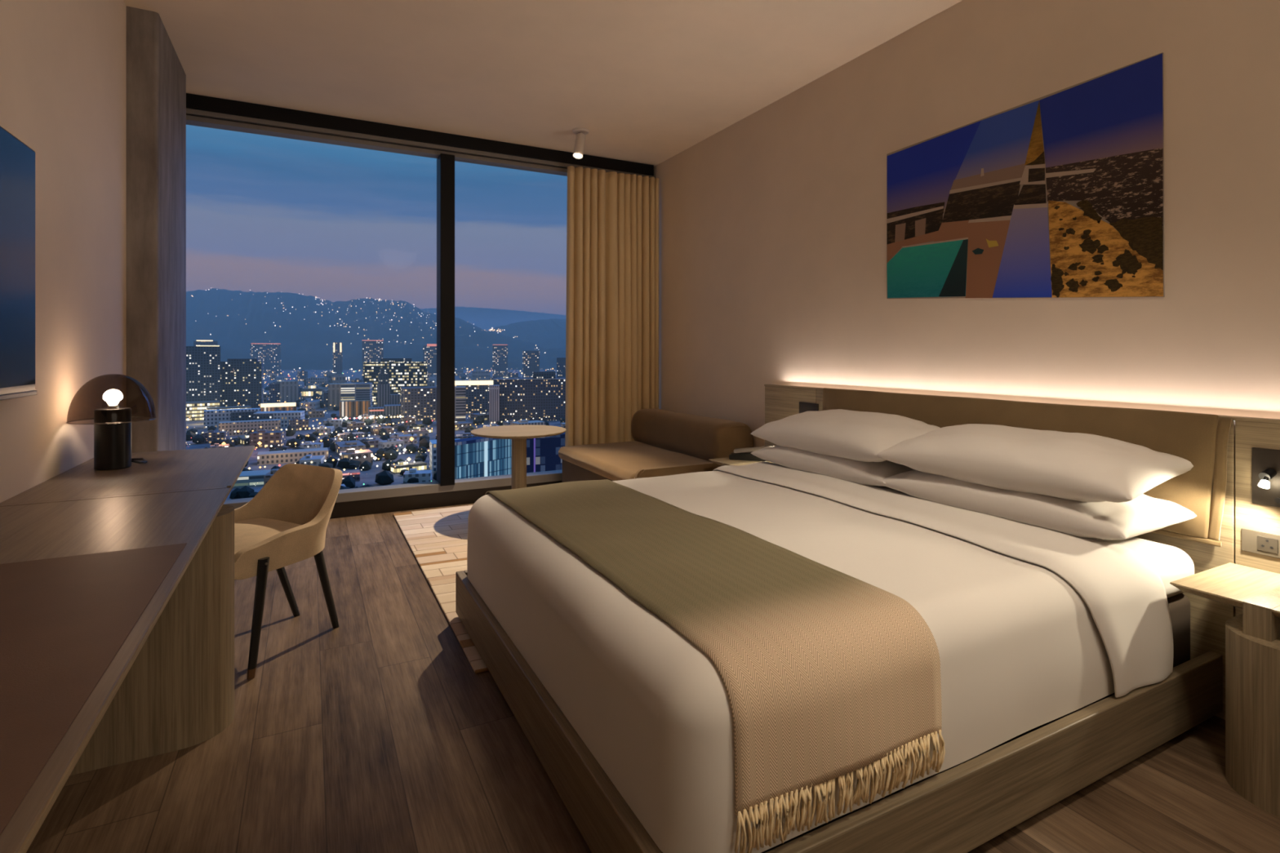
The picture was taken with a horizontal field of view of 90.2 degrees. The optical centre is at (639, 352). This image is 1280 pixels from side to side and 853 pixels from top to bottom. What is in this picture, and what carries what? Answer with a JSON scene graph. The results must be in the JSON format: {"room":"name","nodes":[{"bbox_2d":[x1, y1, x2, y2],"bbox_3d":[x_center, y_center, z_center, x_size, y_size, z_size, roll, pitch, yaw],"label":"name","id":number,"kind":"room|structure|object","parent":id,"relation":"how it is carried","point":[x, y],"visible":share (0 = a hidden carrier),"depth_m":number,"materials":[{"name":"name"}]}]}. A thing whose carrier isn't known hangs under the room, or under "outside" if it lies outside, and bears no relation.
{"room":"hotel room","nodes":[
{"label":"hotel room","id":0,"kind":"room"},
{"bbox_2d":[0,0,126,502],"bbox_3d":[-1.338,-0.248,0.765,0.100,2.856,7.790,0,0,-27],"label":"wall","id":1,"kind":"structure","parent":0,"point":[63,63],"depth_m":2.32,"materials":[{"name":"paint"}]},
{"bbox_2d":[0,125,36,400],"bbox_3d":[-1.558,-0.241,1.358,0.053,0.738,1.266,0,0,-27],"label":"television","id":2,"kind":"object","parent":1,"relation":"attached to","point":[17,159],"visible":1,"depth_m":1.80,"materials":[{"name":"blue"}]},
{"bbox_2d":[126,6,186,453],"bbox_3d":[-2.613,-0.248,3.466,0.125,2.856,0.800,0,0,-27],"label":"column","id":3,"kind":"structure","parent":0,"point":[156,77],"depth_m":3.14,"materials":[{"name":"concrete"}]},
{"bbox_2d":[186,93,655,519],"bbox_3d":[-1.462,-0.248,4.959,3.545,2.856,0.170,0,0,-27],"label":"window","id":4,"kind":"structure","parent":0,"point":[203,111],"depth_m":4.85,"materials":[{"name":"black"}]},
{"bbox_2d":[123,0,962,166],"bbox_3d":[0.303,-1.726,1.560,3.745,0.100,7.890,0,0,-27],"label":"ceiling","id":5,"kind":"structure","parent":0,"point":[649,81],"depth_m":3.64,"materials":[{"name":"paint"}]},
{"bbox_2d":[572,127,589,159],"bbox_3d":[-0.450,-1.566,4.805,0.135,0.219,0.134,0,0,-27],"label":"ceiling spotlight","id":6,"kind":"object","parent":5,"relation":"attached to","point":[580,133],"visible":1,"depth_m":4.77,"materials":[{"name":"white metal"}]},
{"bbox_2d":[564,165,659,446],"bbox_3d":[-0.208,-0.178,5.404,0.874,2.693,0.150,0,0,-27],"label":"curtain","id":7,"kind":"object","parent":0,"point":[612,316],"visible":0.87,"depth_m":5.36,"materials":[{"name":"fabric"}]},
{"bbox_2d":[26,503,1279,852],"bbox_3d":[0.303,1.230,1.560,3.745,0.100,7.890,0,0,-27],"label":"floor","id":8,"kind":"structure","parent":0,"point":[376,731],"depth_m":1.79,"materials":[{"name":"brown wood"}]},
{"bbox_2d":[0,445,255,852],"bbox_3d":[-1.293,0.804,1.408,0.568,0.751,3.190,0,0,-27],"label":"desk","id":9,"kind":"object","parent":8,"relation":"on","point":[117,586],"visible":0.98,"depth_m":1.47,"materials":[{"name":"brown wood"}]},
{"bbox_2d":[66,373,156,470],"bbox_3d":[-1.979,0.255,2.406,0.260,0.350,0.334,0,0,-27],"label":"table lamp","id":10,"kind":"object","parent":9,"relation":"on","point":[111,402],"visible":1,"depth_m":2.32,"materials":[{"name":"metal"}]},
{"bbox_2d":[234,463,342,679],"bbox_3d":[-1.565,0.838,2.532,0.698,0.682,0.687,0,0,-27],"label":"desk chair","id":11,"kind":"object","parent":8,"relation":"on","point":[286,523],"visible":0.62,"depth_m":2.64,"materials":[{"name":"beige fabric"}]},
{"bbox_2d":[392,504,488,673],"bbox_3d":[-0.417,1.173,3.885,1.760,0.012,2.580,0,0,-27],"label":"rug","id":12,"kind":"object","parent":8,"relation":"on","point":[437,538],"visible":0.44,"depth_m":3.76,"materials":[{"name":"carpet"}]},
{"bbox_2d":[470,424,566,488],"bbox_3d":[-0.851,0.856,4.482,0.662,0.622,0.662,0,0,-27],"label":"side table","id":13,"kind":"object","parent":12,"relation":"on","point":[518,434],"visible":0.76,"depth_m":4.43,"materials":[{"name":"brown wood"}]},
{"bbox_2d":[558,408,753,482],"bbox_3d":[0.088,0.815,4.734,0.989,0.670,1.418,0,0,-27],"label":"sofa","id":14,"kind":"object","parent":12,"relation":"on","point":[666,442],"visible":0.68,"depth_m":4.56,"materials":[{"name":"brown fabric"}]},
{"bbox_2d":[558,440,722,480],"bbox_3d":[-0.023,0.795,4.695,0.755,0.120,1.345,0,0,-27],"label":"seat cushion","id":15,"kind":"object","parent":14,"relation":"on","point":[614,461],"depth_m":4.57,"materials":[{"name":"brown fabric"}]},
{"bbox_2d":[455,569,1222,852],"bbox_3d":[0.527,1.067,2.431,2.025,0.199,1.926,0,0,-27],"label":"frame","id":16,"kind":"object","parent":12,"relation":"on","point":[964,806],"visible":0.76,"depth_m":1.59,"materials":[{"name":"brown wood"}]},
{"bbox_2d":[760,593,1190,852],"bbox_3d":[0.558,0.957,2.447,1.925,0.323,1.786,0,0,-27],"label":"box spring","id":17,"kind":"object","parent":16,"relation":"on","point":[1179,605],"visible":0.11,"depth_m":2.05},
{"bbox_2d":[881,486,1194,597],"bbox_3d":[0.559,0.714,2.448,1.928,0.157,1.826,0,0,-27],"label":"mattress","id":18,"kind":"object","parent":17,"relation":"on","point":[1171,563],"visible":0.07,"depth_m":2.04,"materials":[{"name":"white fabric"}]},
{"bbox_2d":[466,470,1114,852],"bbox_3d":[0.380,0.783,2.361,1.650,0.364,1.887,0,0,-27],"label":"duvet","id":19,"kind":"object","parent":18,"relation":"on","point":[1020,650],"visible":0.62,"depth_m":1.63,"materials":[{"name":"white fabric"}]},
{"bbox_2d":[484,479,945,852],"bbox_3d":[-0.011,0.768,2.156,0.588,0.363,1.920,0,0,-27],"label":"throw blanket","id":20,"kind":"object","parent":19,"relation":"on","point":[827,673],"visible":0.97,"depth_m":1.41,"materials":[{"name":"fabric"}]},
{"bbox_2d":[712,462,1173,697],"bbox_3d":[0.959,0.770,2.662,0.456,0.385,1.942,0,0,-27],"label":"sheet","id":21,"kind":"object","parent":19,"relation":"on","point":[1126,598],"visible":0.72,"depth_m":1.89,"materials":[{"name":"white fabric"}]},
{"bbox_2d":[751,444,913,486],"bbox_3d":[1.019,0.535,3.171,0.470,0.171,0.920,0,0,-27],"label":"pillow","id":22,"kind":"object","parent":18,"relation":"on","point":[868,473],"visible":0.41,"depth_m":2.96,"materials":[{"name":"white fabric"}]},
{"bbox_2d":[750,408,940,462],"bbox_3d":[1.014,0.397,3.169,0.491,0.208,0.929,0,0,-27],"label":"pillow","id":23,"kind":"object","parent":22,"relation":"on","point":[858,436],"visible":0.84,"depth_m":2.98,"materials":[{"name":"white fabric"}]},
{"bbox_2d":[876,469,1196,540],"bbox_3d":[1.422,0.537,2.394,0.470,0.169,0.930,0,0,-27],"label":"pillow","id":24,"kind":"object","parent":18,"relation":"on","point":[1144,514],"visible":0.56,"depth_m":2.10,"materials":[{"name":"white fabric"}]},
{"bbox_2d":[875,423,1193,502],"bbox_3d":[1.420,0.394,2.388,0.503,0.205,0.944,0,0,-27],"label":"pillow","id":25,"kind":"object","parent":24,"relation":"on","point":[1073,466],"visible":1,"depth_m":2.18,"materials":[{"name":"white fabric"}]},
{"bbox_2d":[708,457,773,466],"bbox_3d":[0.688,0.925,3.878,0.424,0.511,0.468,0,0,-27],"label":"nightstand","id":26,"kind":"object","parent":8,"relation":"on","point":[721,461],"visible":0.16,"depth_m":3.92,"materials":[{"name":"brown wood"}]},
{"bbox_2d":[728,445,770,461],"bbox_3d":[0.684,0.621,3.979,0.218,0.096,0.245,0,0,-27],"label":"telephone","id":27,"kind":"object","parent":26,"relation":"on","point":[739,454],"visible":0.66,"depth_m":3.96,"materials":[{"name":"black"}]},
{"bbox_2d":[764,384,1279,719],"bbox_3d":[1.511,0.693,2.913,0.150,0.975,2.789,0,0,-27],"label":"wall panel","id":28,"kind":"object","parent":8,"relation":"on","point":[1208,617],"visible":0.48,"depth_m":2.04,"materials":[{"name":"brown wood"}]},
{"bbox_2d":[799,401,818,413],"bbox_3d":[0.965,0.382,3.734,0.066,0.174,0.160,0,0,-27],"label":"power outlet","id":29,"kind":"object","parent":28,"relation":"attached to","point":[803,406],"visible":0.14,"depth_m":3.75,"materials":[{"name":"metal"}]},
{"bbox_2d":[822,387,1231,546],"bbox_3d":[1.428,0.410,2.817,0.081,0.424,1.825,0,0,-27],"label":"headboard","id":30,"kind":"object","parent":28,"relation":"attached to","point":[1200,439],"visible":0.52,"depth_m":2.22,"materials":[{"name":"fabric"}]},
{"bbox_2d":[1241,528,1279,558],"bbox_3d":[1.940,0.588,1.919,0.008,0.070,0.200,0,0,-27],"label":"socket plate","id":31,"kind":"object","parent":28,"relation":"attached to","point":[1265,544],"visible":1,"depth_m":1.96,"materials":[{"name":"brown"}]},
{"bbox_2d":[1257,535,1278,554],"bbox_3d":[1.921,0.588,1.951,0.003,0.044,0.048,0,0,-27],"label":"power socket","id":32,"kind":"object","parent":31,"relation":"attached to","point":[1266,544],"depth_m":1.95,"materials":[{"name":"beige"}]},
{"bbox_2d":[1252,447,1279,507],"bbox_3d":[1.917,0.382,1.901,0.066,0.174,0.160,0,0,-27],"label":"light","id":33,"kind":"object","parent":28,"relation":"attached to","point":[1265,462],"visible":1,"depth_m":1.95,"materials":[{"name":"brown metal"}]},
{"bbox_2d":[1169,562,1279,817],"bbox_3d":[1.803,0.925,1.730,0.424,0.511,0.468,0,0,-27],"label":"nightstand","id":34,"kind":"object","parent":8,"relation":"on","point":[1252,637],"visible":1,"depth_m":1.69,"materials":[{"name":"brown wood"}]},
{"bbox_2d":[653,0,1279,447],"bbox_3d":[1.897,-0.248,2.444,0.100,2.856,7.790,0,0,-27],"label":"wall","id":35,"kind":"structure","parent":0,"point":[772,225],"depth_m":3.00,"materials":[{"name":"paint"}]},
{"bbox_2d":[886,52,1164,298],"bbox_3d":[1.614,-0.646,2.868,0.012,0.889,1.250,0,0,-27],"label":"wall picture","id":36,"kind":"object","parent":35,"relation":"attached to","point":[1060,193],"visible":1,"depth_m":2.70,"materials":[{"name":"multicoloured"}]},
{"label":"outside","id":37,"kind":"structure","parent":0,"visible":0},
{"bbox_2d":[186,369,560,499],"bbox_3d":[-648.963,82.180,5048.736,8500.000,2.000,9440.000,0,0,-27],"label":"ground","id":38,"kind":"structure","parent":37,"point":[369,478],"depth_m":649.87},
{"bbox_2d":[186,400,219,421],"bbox_3d":[-532.359,70.430,770.699,40.000,21.500,26.000,0,0,-35],"label":"podium","id":39,"kind":"object","parent":38,"relation":"on","point":[194,410],"visible":0.43,"depth_m":759.03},
{"bbox_2d":[186,345,220,406],"bbox_3d":[-566.478,36.080,810.665,54.600,90.200,26.000,0,0,-35],"label":"tower block","id":40,"kind":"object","parent":38,"relation":"on","point":[202,362],"visible":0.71,"depth_m":805.42,"materials":[{"name":"concrete"}]},
{"bbox_2d":[193,340,217,346],"bbox_3d":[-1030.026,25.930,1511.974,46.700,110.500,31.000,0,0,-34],"label":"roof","id":41,"kind":"object","parent":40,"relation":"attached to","point":[197,342],"visible":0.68,"depth_m":1499.59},
{"bbox_2d":[202,430,229,443],"bbox_3d":[-383.303,75.877,575.882,17.810,10.607,10.686,0,0,-16],"label":"building","id":42,"kind":"structure","parent":38,"relation":"on","point":[209,436],"depth_m":571.55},
{"bbox_2d":[206,405,251,409],"bbox_3d":[-481.660,72.430,747.197,43.100,17.500,18.000,0,0,-37],"label":"podium","id":43,"kind":"object","parent":38,"relation":"on","point":[235,406],"visible":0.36,"depth_m":743.44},
{"bbox_2d":[204,408,261,429],"bbox_3d":[-444.935,71.780,696.729,52.000,18.800,20.000,0,0,-33],"label":"apartment block","id":44,"kind":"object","parent":38,"relation":"on","point":[211,417],"visible":0.64,"depth_m":687.74,"materials":[{"name":"concrete"}]},
{"bbox_2d":[220,358,262,408],"bbox_3d":[-533.260,44.680,850.789,50.600,73.000,24.000,0,0,-26],"label":"tower block","id":45,"kind":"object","parent":38,"relation":"on","point":[241,379],"visible":0.71,"depth_m":841.40,"materials":[{"name":"concrete"}]},
{"bbox_2d":[226,358,258,361],"bbox_3d":[-530.567,9.980,852.112,34.000,3.600,16.000,0,0,-26],"label":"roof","id":46,"kind":"object","parent":45,"relation":"on","point":[229,359],"depth_m":845.93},
{"bbox_2d":[218,418,280,435],"bbox_3d":[-389.327,74.730,636.824,52.000,12.900,16.000,0,0,-31],"label":"apartment block","id":47,"kind":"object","parent":38,"relation":"on","point":[242,426],"visible":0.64,"depth_m":630.03,"materials":[{"name":"concrete"}]},
{"bbox_2d":[232,469,271,488],"bbox_3d":[-239.429,77.780,393.380,24.000,6.800,18.000,0,0,-22],"label":"parking garage","id":48,"kind":"structure","parent":38,"relation":"on","point":[248,478],"depth_m":386.16,"materials":[{"name":"concrete"}]},
{"bbox_2d":[250,342,280,375],"bbox_3d":[-1359.573,23.680,2316.831,94.700,115.000,41.000,0,0,-30],"label":"block","id":49,"kind":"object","parent":38,"relation":"on","point":[269,353],"visible":0.86,"depth_m":2303.41,"materials":[{"name":"concrete"}]},
{"bbox_2d":[249,429,285,448],"bbox_3d":[-321.424,74.042,550.821,24.087,14.276,14.452,0,0,-14],"label":"building","id":50,"kind":"structure","parent":38,"relation":"on","point":[267,438],"depth_m":544.71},
{"bbox_2d":[263,468,279,485],"bbox_3d":[-207.986,74.230,367.309,12.655,13.901,12.655,0,0,-18],"label":"building","id":51,"kind":"structure","parent":38,"relation":"on","point":[267,477],"depth_m":360.38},
{"bbox_2d":[259,401,296,411],"bbox_3d":[-452.948,71.880,798.451,39.700,18.600,20.500,0,0,-30],"label":"hall","id":52,"kind":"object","parent":38,"relation":"on","point":[269,406],"visible":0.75,"depth_m":790.23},
{"bbox_2d":[253,410,304,427],"bbox_3d":[-395.268,73.130,698.947,45.700,16.100,21.500,0,0,-16],"label":"apartment block","id":53,"kind":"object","parent":38,"relation":"on","point":[284,416],"visible":0.43,"depth_m":691.78,"materials":[{"name":"concrete"}]},
{"bbox_2d":[268,380,297,402],"bbox_3d":[-561.219,63.180,1002.814,20.000,36.000,37.000,0,0,43],"label":"office block","id":54,"kind":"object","parent":38,"relation":"on","point":[283,391],"visible":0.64,"depth_m":994.08,"materials":[{"name":"concrete"}]},
{"bbox_2d":[257,447,328,465],"bbox_3d":[-259.169,77.430,477.039,46.000,7.500,16.000,0,0,-29],"label":"block","id":55,"kind":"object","parent":38,"relation":"on","point":[273,457],"visible":0.93,"depth_m":469.45,"materials":[{"name":"concrete"}]},
{"bbox_2d":[288,417,308,431],"bbox_3d":[-356.506,74.775,666.197,16.944,12.810,10.166,0,0,-38],"label":"building","id":56,"kind":"structure","parent":38,"relation":"on","point":[297,424],"depth_m":662.52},
{"bbox_2d":[297,369,307,381],"bbox_3d":[-964.977,65.353,1822.433,20.115,31.654,33.526,0,0,-39],"label":"building","id":57,"kind":"structure","parent":38,"relation":"on","point":[301,375],"depth_m":1809.74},
{"bbox_2d":[299,399,319,411],"bbox_3d":[-460.937,73.398,890.179,19.550,15.563,25.136,0,0,-13],"label":"building","id":58,"kind":"structure","parent":38,"relation":"on","point":[313,404],"depth_m":879.63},
{"bbox_2d":[299,440,323,448],"bbox_3d":[-269.061,76.993,522.613,15.172,8.373,11.379,0,0,-16],"label":"building","id":59,"kind":"structure","parent":38,"relation":"on","point":[311,445],"depth_m":518.37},
{"bbox_2d":[299,454,324,466],"bbox_3d":[-227.010,76.139,441.800,13.296,10.081,17.095,0,0,-18],"label":"building","id":60,"kind":"structure","parent":38,"relation":"on","point":[317,460],"depth_m":435.34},
{"bbox_2d":[301,385,328,397],"bbox_3d":[-591.731,70.694,1166.214,44.757,20.971,20.657,0,0,-12],"label":"building","id":61,"kind":"structure","parent":38,"relation":"on","point":[311,390],"depth_m":1155.12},
{"bbox_2d":[307,408,324,417],"bbox_3d":[-406.708,75.938,800.577,17.808,10.484,13.851,0,0,-31],"label":"building","id":62,"kind":"structure","parent":38,"relation":"on","point":[313,413],"depth_m":795.46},
{"bbox_2d":[306,376,327,387],"bbox_3d":[-763.562,68.713,1506.446,42.137,24.935,25.931,0,0,-18],"label":"building","id":63,"kind":"structure","parent":38,"relation":"on","point":[312,380],"depth_m":1494.84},
{"bbox_2d":[315,425,333,435],"bbox_3d":[-312.423,76.852,632.298,13.503,8.656,17.361,0,0,-15],"label":"building","id":64,"kind":"structure","parent":38,"relation":"on","point":[322,429],"depth_m":624.82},
{"bbox_2d":[323,417,342,427],"bbox_3d":[-333.377,76.062,692.375,18.034,10.235,13.526,0,0,-19],"label":"building","id":65,"kind":"structure","parent":38,"relation":"on","point":[337,423],"depth_m":687.74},
{"bbox_2d":[333,342,342,373],"bbox_3d":[-857.968,26.130,1808.594,24.000,110.100,21.000,0,0,-25],"label":"block","id":66,"kind":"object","parent":38,"relation":"on","point":[337,346],"visible":0.88,"depth_m":1800.04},
{"bbox_2d":[330,373,346,383],"bbox_3d":[-722.815,66.056,1528.888,30.542,30.248,23.755,0,0,-37],"label":"building","id":67,"kind":"structure","parent":38,"relation":"on","point":[335,379],"depth_m":1519.86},
{"bbox_2d":[328,382,372,409],"bbox_3d":[-417.417,62.730,919.467,55.000,36.900,30.000,0,0,-16],"label":"office block","id":68,"kind":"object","parent":38,"relation":"on","point":[346,391],"visible":0.71,"depth_m":904.90,"materials":[{"name":"concrete"}]},
{"bbox_2d":[334,440,365,455],"bbox_3d":[-235.677,76.432,517.635,18.671,9.496,35.009,0,0,-33],"label":"building","id":69,"kind":"structure","parent":38,"relation":"on","point":[357,445],"depth_m":507.73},
{"bbox_2d":[342,470,359,481],"bbox_3d":[-184.580,78.430,404.547,12.400,5.500,10.000,0,0,-25],"label":"shop","id":70,"kind":"structure","parent":38,"relation":"on","point":[355,474],"depth_m":401.74},
{"bbox_2d":[337,431,365,441],"bbox_3d":[-266.148,77.337,587.922,21.390,7.686,13.163,0,0,-37],"label":"building","id":71,"kind":"structure","parent":38,"relation":"on","point":[344,436],"depth_m":584.25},
{"bbox_2d":[339,400,370,417],"bbox_3d":[-361.936,71.130,810.019,35.300,20.100,22.000,0,0,-24],"label":"theatre","id":72,"kind":"structure","parent":38,"relation":"on","point":[348,408],"depth_m":799.74,"materials":[{"name":"brown"}]},
{"bbox_2d":[339,448,373,466],"bbox_3d":[-204.966,75.317,460.042,19.902,11.726,15.479,0,0,-33],"label":"building","id":73,"kind":"structure","parent":38,"relation":"on","point":[352,453],"depth_m":455.57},
{"bbox_2d":[346,421,365,429],"bbox_3d":[-302.887,77.204,679.976,15.592,7.952,12.127,0,0,-38],"label":"building","id":74,"kind":"structure","parent":38,"relation":"on","point":[353,424],"depth_m":675.42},
{"bbox_2d":[355,436,382,448],"bbox_3d":[-234.544,77.235,552.507,15.700,7.890,26.914,0,0,-36],"label":"building","id":75,"kind":"structure","parent":38,"relation":"on","point":[373,441],"depth_m":543.65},
{"bbox_2d":[361,339,383,378],"bbox_3d":[-845.902,20.930,2017.933,62.200,120.500,41.000,0,0,-23],"label":"block","id":76,"kind":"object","parent":38,"relation":"on","point":[371,350],"visible":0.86,"depth_m":1998.80,"materials":[{"name":"concrete"}]},
{"bbox_2d":[186,377,565,499],"bbox_3d":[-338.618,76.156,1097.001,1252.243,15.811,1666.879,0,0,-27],"label":"foliage","id":77,"kind":"object","parent":38,"relation":"on","point":[384,477],"visible":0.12,"depth_m":539.94,"materials":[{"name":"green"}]},
{"bbox_2d":[368,407,383,417],"bbox_3d":[-328.921,75.080,798.127,21.000,12.200,18.500,0,0,-22],"label":"theatre","id":78,"kind":"structure","parent":38,"relation":"on","point":[371,411],"depth_m":789.84,"materials":[{"name":"stone"}]},
{"bbox_2d":[370,426,393,435],"bbox_3d":[-259.018,77.536,640.002,18.741,7.287,14.576,0,0,-36],"label":"building","id":79,"kind":"structure","parent":38,"relation":"on","point":[389,429],"depth_m":635.59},
{"bbox_2d":[377,368,399,407],"bbox_3d":[-330.543,50.680,838.805,27.100,61.000,13.000,0,0,-30],"label":"stone tower","id":80,"kind":"structure","parent":38,"relation":"on","point":[384,396],"depth_m":831.60,"materials":[{"name":"stone"}]},
{"bbox_2d":[377,438,404,452],"bbox_3d":[-203.658,75.753,521.776,16.478,10.854,12.816,0,0,-39],"label":"building","id":81,"kind":"structure","parent":38,"relation":"on","point":[387,443],"depth_m":518.88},
{"bbox_2d":[383,404,400,419],"bbox_3d":[-295.972,73.080,790.335,39.200,16.200,22.000,0,0,-21],"label":"office block","id":82,"kind":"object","parent":38,"relation":"on","point":[392,411],"visible":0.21,"depth_m":776.65,"materials":[{"name":"stone"}]},
{"bbox_2d":[363,358,426,404],"bbox_3d":[-390.148,45.180,1018.452,93.400,72.000,40.400,0,0,-21],"label":"office tower","id":83,"kind":"structure","parent":38,"relation":"on","point":[402,372],"depth_m":1001.14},
{"bbox_2d":[380,358,412,361],"bbox_3d":[-387.497,11.930,1014.328,46.000,5.500,22.000,0,0,-21],"label":"building","id":84,"kind":"structure","parent":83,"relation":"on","point":[381,359],"depth_m":1004.08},
{"bbox_2d":[389,433,417,444],"bbox_3d":[-210.990,76.680,568.699,22.800,9.000,12.800,0,0,-20],"label":"house","id":85,"kind":"structure","parent":38,"relation":"on","point":[406,437],"depth_m":564.48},
{"bbox_2d":[390,461,426,474],"bbox_3d":[-158.327,77.777,436.169,21.320,6.806,9.840,0,0,-38],"label":"building","id":86,"kind":"structure","parent":38,"relation":"on","point":[396,468],"depth_m":432.27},
{"bbox_2d":[404,415,415,425],"bbox_3d":[-258.015,75.757,715.004,11.909,10.846,11.909,0,0,-16],"label":"building","id":87,"kind":"structure","parent":38,"relation":"on","point":[407,418],"depth_m":709.39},
{"bbox_2d":[403,429,428,437],"bbox_3d":[-216.099,78.430,615.531,20.000,5.500,12.000,0,0,-39],"label":"house","id":88,"kind":"structure","parent":38,"relation":"on","point":[420,433],"depth_m":612.13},
{"bbox_2d":[403,468,431,483],"bbox_3d":[-136.963,76.416,392.914,15.683,9.528,11.762,0,0,-15],"label":"building","id":89,"kind":"structure","parent":38,"relation":"on","point":[424,476],"depth_m":388.53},
{"bbox_2d":[400,386,436,421],"bbox_3d":[-260.670,61.580,771.453,51.100,39.200,26.000,0,0,-29],"label":"tower block","id":90,"kind":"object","parent":38,"relation":"on","point":[420,402],"visible":0.57,"depth_m":757.36,"materials":[{"name":"concrete"}]},
{"bbox_2d":[422,343,436,377],"bbox_3d":[-622.139,27.680,1918.546,57.200,107.000,41.000,0,0,-18],"label":"block","id":91,"kind":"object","parent":38,"relation":"on","point":[429,351],"visible":0.5,"depth_m":1897.51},
{"bbox_2d":[429,438,460,472],"bbox_3d":[-134.837,71.430,443.857,20.700,19.500,20.000,0,0,-23],"label":"apartment block","id":92,"kind":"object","parent":38,"relation":"on","point":[433,443],"visible":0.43,"depth_m":431.74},
{"bbox_2d":[454,386,465,422],"bbox_3d":[-211.695,60.130,729.622,23.100,42.100,20.000,0,0,-16],"label":"apartment block","id":93,"kind":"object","parent":38,"relation":"on","point":[460,391],"visible":0.43,"depth_m":721.45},
{"bbox_2d":[454,421,471,431],"bbox_3d":[-190.699,76.566,668.756,24.197,9.227,14.115,0,0,-35],"label":"building","id":94,"kind":"structure","parent":38,"relation":"on","point":[466,424],"depth_m":664.63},
{"bbox_2d":[456,432,476,439],"bbox_3d":[-151.553,76.970,578.031,29.106,8.420,15.523,0,0,-17],"label":"building","id":95,"kind":"structure","parent":38,"relation":"on","point":[465,435],"depth_m":571.27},
{"bbox_2d":[454,380,493,413],"bbox_3d":[-224.629,59.680,862.033,57.200,43.000,27.000,0,0,-15],"label":"office block","id":96,"kind":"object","parent":38,"relation":"on","point":[477,392],"visible":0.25,"depth_m":850.70,"materials":[{"name":"concrete"}]},
{"bbox_2d":[470,412,488,420],"bbox_3d":[-192.475,77.002,773.614,16.688,8.356,28.608,0,0,-39],"label":"building","id":97,"kind":"structure","parent":38,"relation":"on","point":[473,415],"depth_m":766.85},
{"bbox_2d":[471,368,489,380],"bbox_3d":[-438.195,63.698,1756.257,41.313,34.965,25.423,0,0,-36],"label":"building","id":98,"kind":"structure","parent":38,"relation":"on","point":[480,375],"depth_m":1746.37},
{"bbox_2d":[454,436,511,479],"bbox_3d":[-55.594,55.880,231.638,5.500,50.600,31.200,0,0,35],"label":"building","id":99,"kind":"structure","parent":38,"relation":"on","point":[477,456],"depth_m":226.90,"materials":[{"name":"blue"}]},
{"bbox_2d":[488,385,499,423],"bbox_3d":[-168.985,59.530,739.061,12.000,43.300,12.000,0,0,-13],"label":"slim tower","id":100,"kind":"structure","parent":38,"relation":"on","point":[494,390],"depth_m":733.17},
{"bbox_2d":[492,344,507,377],"bbox_3d":[-464.866,27.180,2119.045,48.500,108.000,41.000,0,0,-12],"label":"block","id":101,"kind":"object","parent":38,"relation":"on","point":[500,352],"visible":0.93,"depth_m":2099.84,"materials":[{"name":"concrete"}]},
{"bbox_2d":[488,318,565,350],"bbox_3d":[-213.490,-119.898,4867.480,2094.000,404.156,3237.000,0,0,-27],"label":"hill","id":102,"kind":"structure","parent":38,"relation":"on","point":[547,334],"depth_m":4961.59,"materials":[{"name":"blue"}]},
{"bbox_2d":[510,419,545,425],"bbox_3d":[-109.325,73.454,622.963,28.959,15.452,17.821,0,0,-35],"label":"building","id":103,"kind":"structure","parent":38,"relation":"on","point":[521,421],"depth_m":618.90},
{"bbox_2d":[493,371,565,421],"bbox_3d":[-130.245,52.180,774.526,92.000,58.000,30.500,0,0,-10],"label":"tower block","id":104,"kind":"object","parent":38,"relation":"on","point":[540,397],"visible":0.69,"depth_m":760.33,"materials":[{"name":"concrete"}]},
{"bbox_2d":[533,371,555,378],"bbox_3d":[-116.393,27.230,773.559,27.000,8.100,13.000,0,0,-10],"label":"building","id":105,"kind":"structure","parent":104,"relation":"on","point":[536,375],"depth_m":767.41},
{"bbox_2d":[522,351,539,377],"bbox_3d":[-291.807,38.030,1709.855,44.400,86.300,20.000,0,0,-10],"label":"block","id":106,"kind":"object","parent":38,"relation":"on","point":[531,359],"visible":0.64,"depth_m":1699.67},
{"bbox_2d":[526,432,564,472],"bbox_3d":[-38.427,56.680,259.099,22.000,49.000,20.500,0,0,-20],"label":"glass tower","id":107,"kind":"structure","parent":38,"relation":"on","point":[542,453],"depth_m":249.20,"materials":[{"name":"glass"}]},
{"bbox_2d":[556,357,565,377],"bbox_3d":[-163.364,46.180,1414.852,42.200,70.000,30.000,0,0,-7],"label":"block","id":108,"kind":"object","parent":38,"relation":"on","point":[561,362],"visible":0.21,"depth_m":1398.80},
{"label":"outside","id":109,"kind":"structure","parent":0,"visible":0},
{"bbox_2d":[186,367,555,484],"bbox_3d":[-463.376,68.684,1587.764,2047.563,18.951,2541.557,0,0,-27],"label":"street lights","id":110,"kind":"object","parent":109,"point":[359,417],"visible":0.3,"depth_m":611.91},
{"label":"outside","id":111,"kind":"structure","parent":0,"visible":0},
{"bbox_2d":[421,306,565,331],"bbox_3d":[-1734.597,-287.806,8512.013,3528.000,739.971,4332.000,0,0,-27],"label":"hill","id":112,"kind":"structure","parent":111,"point":[486,318],"depth_m":8759.03,"materials":[{"name":"blue"}]},
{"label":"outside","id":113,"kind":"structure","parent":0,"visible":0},
{"bbox_2d":[186,288,565,369],"bbox_3d":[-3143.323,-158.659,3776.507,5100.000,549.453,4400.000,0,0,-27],"label":"hill","id":114,"kind":"structure","parent":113,"point":[303,338],"depth_m":3712.88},
{"bbox_2d":[191,287,545,353],"bbox_3d":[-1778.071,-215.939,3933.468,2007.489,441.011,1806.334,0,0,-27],"label":"lights","id":115,"kind":"object","parent":114,"relation":"on","point":[211,287],"visible":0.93,"depth_m":4006.26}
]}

